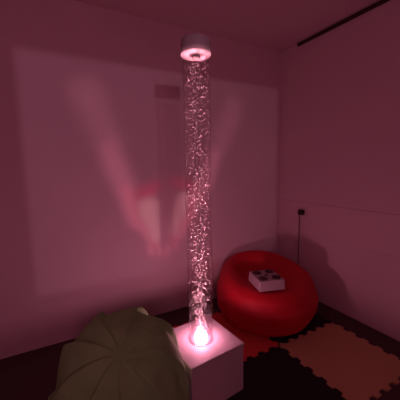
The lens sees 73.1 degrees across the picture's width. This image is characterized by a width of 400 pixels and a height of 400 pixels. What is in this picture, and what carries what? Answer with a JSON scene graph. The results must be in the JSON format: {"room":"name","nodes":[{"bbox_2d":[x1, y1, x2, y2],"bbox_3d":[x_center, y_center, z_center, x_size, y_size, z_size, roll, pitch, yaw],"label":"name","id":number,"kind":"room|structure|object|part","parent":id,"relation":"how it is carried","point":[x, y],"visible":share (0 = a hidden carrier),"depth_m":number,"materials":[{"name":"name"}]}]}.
{"room":"sensory room","nodes":[
{"label":"sensory room","id":0,"kind":"room"},
{"bbox_2d":[0,0,281,358],"bbox_3d":[-0.596,-0.192,2.262,3.500,2.711,0.100,-5,8,-28],"label":"wall","id":1,"kind":"structure","parent":0,"point":[99,178],"depth_m":2.16,"materials":[{"name":"paint"}]},
{"bbox_2d":[0,298,399,399],"bbox_3d":[0.393,1.307,0.624,3.300,0.100,4.000,-5,8,-28],"label":"floor","id":2,"kind":"structure","parent":0,"point":[30,375],"depth_m":1.92,"materials":[{"name":"carpet"}]},
{"bbox_2d":[173,312,278,361],"bbox_3d":[0.179,1.070,2.121,0.622,0.012,0.622,-5,8,-28],"label":"foam mat","id":3,"kind":"object","parent":2,"relation":"on","point":[253,344],"visible":0.27,"depth_m":2.06,"materials":[{"name":"red rubber"}]},
{"bbox_2d":[226,345,345,399],"bbox_3d":[0.461,1.130,1.595,0.622,0.012,0.622,-5,8,-28],"label":"foam mat","id":4,"kind":"object","parent":2,"relation":"on","point":[274,374],"visible":0.67,"depth_m":1.66,"materials":[{"name":"black"}]},
{"bbox_2d":[269,313,330,344],"bbox_3d":[0.708,1.026,2.401,0.622,0.012,0.622,-5,8,-28],"label":"foam mat","id":5,"kind":"object","parent":2,"relation":"on","point":[317,320],"visible":0.3,"depth_m":2.19,"materials":[{"name":"black"}]},
{"bbox_2d":[217,250,318,336],"bbox_3d":[0.592,0.779,2.420,0.886,0.478,0.882,0,7,4],"label":"beanbag","id":6,"kind":"object","parent":5,"relation":"on","point":[287,311],"visible":0.83,"depth_m":2.13,"materials":[{"name":"red plastic"}]},
{"bbox_2d":[248,269,284,291],"bbox_3d":[0.541,0.647,2.208,0.219,0.098,0.231,-2,7,-12],"label":"switch box","id":7,"kind":"object","parent":6,"relation":"on","point":[262,280],"visible":1,"depth_m":2.12,"materials":[{"name":"grey plastic"}]},
{"bbox_2d":[279,322,399,399],"bbox_3d":[0.990,1.086,1.875,0.622,0.012,0.622,-5,8,-28],"label":"foam mat","id":8,"kind":"object","parent":2,"relation":"on","point":[359,369],"visible":0.99,"depth_m":1.82,"materials":[{"name":"brown rubber"}]},
{"bbox_3d":[-0.068,1.173,1.316,0.622,0.012,0.622,-5,8,-28],"label":"foam mat","id":9,"kind":"object","parent":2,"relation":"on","visible":0},
{"bbox_2d":[48,307,188,399],"bbox_3d":[-0.348,0.851,1.229,0.597,0.659,0.594,-1,7,0],"label":"beanbag","id":10,"kind":"object","parent":9,"relation":"on","point":[131,353],"visible":1,"depth_m":1.07,"materials":[{"name":"green fabric"}]},
{"bbox_2d":[181,33,212,345],"bbox_3d":[-0.009,-0.007,1.518,0.160,1.684,0.160,1,7,20],"label":"tube","id":11,"kind":"object","parent":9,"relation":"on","point":[194,46],"visible":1,"depth_m":1.41,"materials":[{"name":"clear plastic"}]},
{"bbox_3d":[-0.022,-0.803,1.421,0.158,0.080,0.158,-1,7,0],"label":"lid","id":12,"kind":"part","parent":11,"relation":"part of","materials":[{"name":"grey plastic"}]},
{"bbox_2d":[195,329,206,340],"bbox_3d":[0.005,0.803,1.618,0.068,0.044,0.068,-1,7,0],"label":"lamp","id":13,"kind":"object","parent":11,"relation":"on","point":[200,335],"depth_m":1.60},
{"bbox_2d":[174,315,243,399],"bbox_3d":[0.009,0.976,1.639,0.366,0.298,0.366,-6,8,-33],"label":"plinth","id":14,"kind":"object","parent":9,"relation":"on","point":[214,370],"visible":0.76,"depth_m":1.52,"materials":[{"name":"laminate"}]},
{"bbox_3d":[0.006,0.838,1.622,0.366,0.018,0.366,-6,8,-33],"label":"panel","id":15,"kind":"part","parent":14,"relation":"part of","materials":[{"name":"laminate"}]},
{"bbox_2d":[73,0,379,51],"bbox_3d":[0.347,-1.284,0.306,3.300,0.100,4.000,-5,8,-28],"label":"ceiling","id":16,"kind":"structure","parent":0,"point":[278,25],"depth_m":2.13,"materials":[{"name":"white paint"}]},
{"bbox_2d":[278,0,399,341],"bbox_3d":[1.893,-0.107,1.214,0.100,2.711,4.100,-5,8,-28],"label":"wall","id":17,"kind":"structure","parent":0,"point":[340,133],"depth_m":2.29,"materials":[{"name":"paint"}]},
{"bbox_2d":[296,206,307,216],"bbox_3d":[1.030,0.116,2.738,0.013,0.086,0.146,-5,8,-28],"label":"wall socket","id":18,"kind":"object","parent":17,"relation":"attached to","point":[297,208],"visible":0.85,"depth_m":2.71,"materials":[{"name":"grey plastic"}]},
{"bbox_2d":[297,209,303,263],"bbox_3d":[0.988,0.530,2.787,0.147,0.878,0.057,3,8,31],"label":"plug","id":19,"kind":"object","parent":18,"relation":"attached to","point":[300,211],"visible":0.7,"depth_m":2.74,"materials":[{"name":"black plastic"}]},
{"bbox_3d":[0.966,0.556,2.793,0.109,0.826,0.017,0,7,8],"label":"cord","id":20,"kind":"part","parent":19,"relation":"part of","materials":[{"name":"black plastic"}]},
{"bbox_2d":[278,199,399,257],"bbox_3d":[1.829,0.346,1.287,0.010,0.317,3.999,-5,8,-28],"label":"trim","id":21,"kind":"structure","parent":17,"relation":"attached to","point":[379,232],"depth_m":2.33,"materials":[{"name":"white paint"}]},
{"bbox_2d":[297,0,389,46],"bbox_3d":[1.847,-1.326,0.982,0.020,0.026,3.780,-5,8,-28],"label":"trim","id":22,"kind":"structure","parent":17,"relation":"attached to","point":[380,2],"depth_m":2.20,"materials":[{"name":"grey metal"}]}
]}

